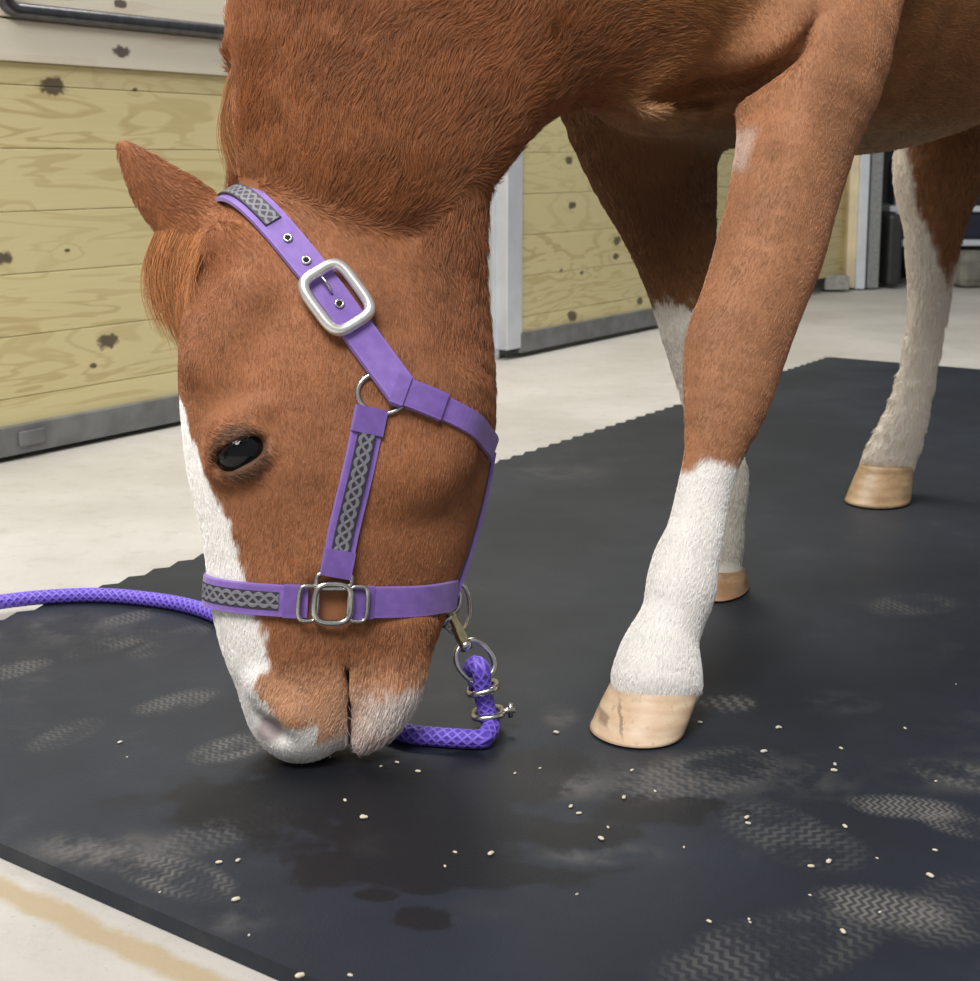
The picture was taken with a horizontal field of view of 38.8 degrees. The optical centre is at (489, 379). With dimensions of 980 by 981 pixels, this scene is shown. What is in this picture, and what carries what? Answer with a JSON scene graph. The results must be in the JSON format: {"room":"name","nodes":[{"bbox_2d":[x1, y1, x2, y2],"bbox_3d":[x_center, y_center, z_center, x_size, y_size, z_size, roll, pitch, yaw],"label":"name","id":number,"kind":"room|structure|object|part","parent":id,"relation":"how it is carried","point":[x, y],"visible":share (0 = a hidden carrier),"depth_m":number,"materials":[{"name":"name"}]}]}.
{"room":"horse stable aisle","nodes":[
{"label":"horse stable aisle","id":0,"kind":"room"},
{"bbox_2d":[0,17,819,350],"bbox_3d":[0.339,-1.659,5.119,0.080,3.000,6.496,6,11,34],"label":"wall","id":1,"kind":"structure","parent":0,"point":[818,280],"depth_m":3.36,"materials":[{"name":"beige wood"}]},
{"bbox_2d":[0,278,979,980],"bbox_3d":[1.000,-0.245,5.783,14.000,0.001,16.500,0,9,0],"label":"floor","id":2,"kind":"structure","parent":0,"point":[94,513],"depth_m":2.83,"materials":[{"name":"concrete"}]},
{"bbox_2d":[0,0,228,457],"bbox_3d":[-0.701,-0.628,3.522,0.086,1.437,2.452,6,11,34],"label":"stall","id":3,"kind":"object","parent":2,"relation":"on","point":[82,358],"visible":0.37,"depth_m":3.22,"materials":[{"name":"brown wood"}]},
{"bbox_3d":[-1.026,0.128,3.120,0.008,0.034,0.069,6,11,34],"label":"latch plate","id":4,"kind":"part","parent":3,"relation":"part of","materials":[{"name":"grey metal"}]},
{"bbox_3d":[-0.711,0.048,3.636,0.060,0.066,2.452,6,11,34],"label":"rail","id":5,"kind":"part","parent":3,"relation":"part of","materials":[{"name":"grey metal"}]},
{"bbox_3d":[-0.543,-1.101,3.635,0.034,0.439,1.768,6,11,34],"label":"grille frame","id":6,"kind":"part","parent":3,"relation":"part of","materials":[{"name":"black paint"}]},
{"bbox_2d":[0,357,979,980],"bbox_3d":[1.171,0.280,2.406,2.614,0.016,3.643,6,11,34],"label":"rubber mat","id":7,"kind":"object","parent":2,"relation":"on","point":[853,627],"visible":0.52,"depth_m":1.50,"materials":[{"name":"black rubber"}]},
{"bbox_2d":[231,896,240,901],"bbox_3d":[-0.224,0.457,1.226,0.008,0.004,0.004,-4,10,-26],"label":"feed pellet","id":8,"kind":"object","parent":7,"relation":"on","point":[233,899],"visible":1,"depth_m":1.22,"materials":[{"name":"beige food"}]},
{"bbox_2d":[295,972,304,977],"bbox_3d":[-0.152,0.475,1.111,0.008,0.004,0.004,-4,10,-26],"label":"feed pellet","id":9,"kind":"object","parent":7,"relation":"on","point":[301,974],"visible":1,"depth_m":1.11,"materials":[{"name":"beige food"}]},
{"bbox_2d":[115,0,979,763],"bbox_3d":[0.477,-0.401,2.161,0.594,1.430,2.194,8,12,42],"label":"horse","id":10,"kind":"object","parent":7,"relation":"on","point":[385,131],"visible":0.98,"depth_m":1.57},
{"bbox_2d":[202,184,498,634],"bbox_3d":[-0.154,0.038,1.555,0.329,0.509,0.278,0,9,0],"label":"halter","id":11,"kind":"object","parent":10,"relation":"attached to","point":[320,288],"visible":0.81,"depth_m":1.47,"materials":[{"name":"purple fabric"}]},
{"bbox_2d":[0,588,514,748],"bbox_3d":[-0.399,0.278,1.834,0.999,0.167,0.286,4,10,25],"label":"lead rope","id":12,"kind":"object","parent":11,"relation":"attached to","point":[477,672],"visible":0.8,"depth_m":1.58,"materials":[{"name":"purple fabric"}]},
{"bbox_2d":[926,872,933,877],"bbox_3d":[0.400,0.450,1.267,0.004,0.004,0.008,-6,11,-32],"label":"feed pellet","id":13,"kind":"object","parent":7,"relation":"on","point":[930,875],"visible":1,"depth_m":1.26,"materials":[{"name":"beige food"}]},
{"bbox_2d":[486,186,498,359],"bbox_3d":[-0.007,-0.811,4.560,0.070,1.500,0.036,6,11,34],"label":"post","id":14,"kind":"object","parent":2,"relation":"on","point":[492,237],"visible":0.2,"depth_m":4.60,"materials":[{"name":"metal"}]},
{"bbox_2d":[499,350,504,357],"bbox_3d":[0.028,-0.816,4.592,0.030,1.500,0.045,6,11,34],"label":"guide","id":15,"kind":"object","parent":14,"relation":"attached to","point":[501,352],"visible":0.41,"depth_m":4.70,"materials":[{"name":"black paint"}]},
{"bbox_2d":[496,117,846,352],"bbox_3d":[0.968,-0.954,5.887,0.052,1.332,3.307,6,11,34],"label":"wall","id":16,"kind":"structure","parent":14,"relation":"attached to","point":[565,273],"depth_m":4.86,"materials":[{"name":"brown wood"}]},
{"bbox_3d":[0.799,-0.291,5.742,0.052,0.067,2.548,6,11,34],"label":"rail","id":17,"kind":"part","parent":16,"relation":"part of","materials":[{"name":"grey metal"}]},
{"bbox_2d":[819,274,849,289],"bbox_3d":[1.750,-0.498,7.079,0.124,0.070,0.120,0,9,0],"label":"concrete block","id":18,"kind":"object","parent":2,"relation":"on","point":[837,281],"visible":0.89,"depth_m":7.02,"materials":[{"name":"grey concrete"}]},
{"bbox_2d":[843,155,858,287],"bbox_3d":[1.850,-1.146,7.094,0.046,1.350,0.090,0,9,0],"label":"timber post","id":19,"kind":"object","parent":2,"relation":"on","point":[852,179],"visible":0.26,"depth_m":7.11,"materials":[{"name":"beige wood"}]},
{"bbox_2d":[854,153,869,288],"bbox_3d":[1.894,-1.137,7.055,0.048,1.349,0.070,0,9,0],"label":"steel post","id":20,"kind":"object","parent":2,"relation":"on","point":[864,159],"visible":0.56,"depth_m":7.07,"materials":[{"name":"silver metal"}]},
{"bbox_2d":[865,152,883,287],"bbox_3d":[1.966,-1.147,7.104,0.061,1.352,0.090,0,9,0],"label":"post","id":21,"kind":"object","parent":2,"relation":"on","point":[876,160],"visible":0.42,"depth_m":7.11,"materials":[{"name":"grey metal"}]},
{"bbox_2d":[878,212,902,285],"bbox_3d":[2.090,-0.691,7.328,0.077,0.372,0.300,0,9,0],"label":"tub","id":22,"kind":"object","parent":2,"relation":"on","point":[891,232],"visible":0.68,"depth_m":7.20,"materials":[{"name":"black plastic"}]},
{"bbox_2d":[881,196,979,285],"bbox_3d":[2.526,-1.121,7.556,0.838,1.250,0.551,0,9,0],"label":"rack","id":23,"kind":"object","parent":2,"relation":"on","point":[967,243],"visible":0.09,"depth_m":7.38,"materials":[{"name":"grey metal"}]},
{"bbox_2d":[887,160,894,203],"bbox_3d":[2.301,-1.070,7.543,0.212,0.240,0.350,0,9,0],"label":"storage bin","id":24,"kind":"object","parent":23,"relation":"on","point":[890,187],"visible":0.19,"depth_m":7.64,"materials":[{"name":"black plastic"}]},
{"bbox_2d":[881,203,979,211],"bbox_3d":[2.434,-0.936,7.562,0.653,0.031,0.450,0,9,0],"label":"shelf","id":25,"kind":"object","parent":23,"relation":"attached to","point":[887,207],"depth_m":7.34,"materials":[{"name":"metal"}]},
{"bbox_2d":[902,239,979,245],"bbox_3d":[2.434,-0.757,7.562,0.653,0.031,0.450,0,9,0],"label":"shelf","id":26,"kind":"object","parent":23,"relation":"attached to","point":[967,242],"depth_m":7.34,"materials":[{"name":"metal"}]},
{"bbox_2d":[964,212,979,238],"bbox_3d":[2.595,-0.842,7.543,0.270,0.146,0.350,0,9,0],"label":"storage bin","id":27,"kind":"object","parent":23,"relation":"on","point":[972,229],"visible":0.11,"depth_m":7.37,"materials":[{"name":"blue plastic"}]},
{"bbox_2d":[953,248,979,287],"bbox_3d":[2.560,-0.599,7.418,0.270,0.189,0.400,0,9,0],"label":"sack","id":28,"kind":"object","parent":2,"relation":"on","point":[968,269],"visible":0.54,"depth_m":7.23,"materials":[{"name":"beige fabric"}]},
{"bbox_2d":[881,151,893,212],"bbox_3d":[4.366,-2.186,8.459,6.400,3.000,0.100,0,9,0],"label":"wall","id":29,"kind":"structure","parent":0,"point":[887,155],"depth_m":8.55,"materials":[{"name":"black"}]}
]}

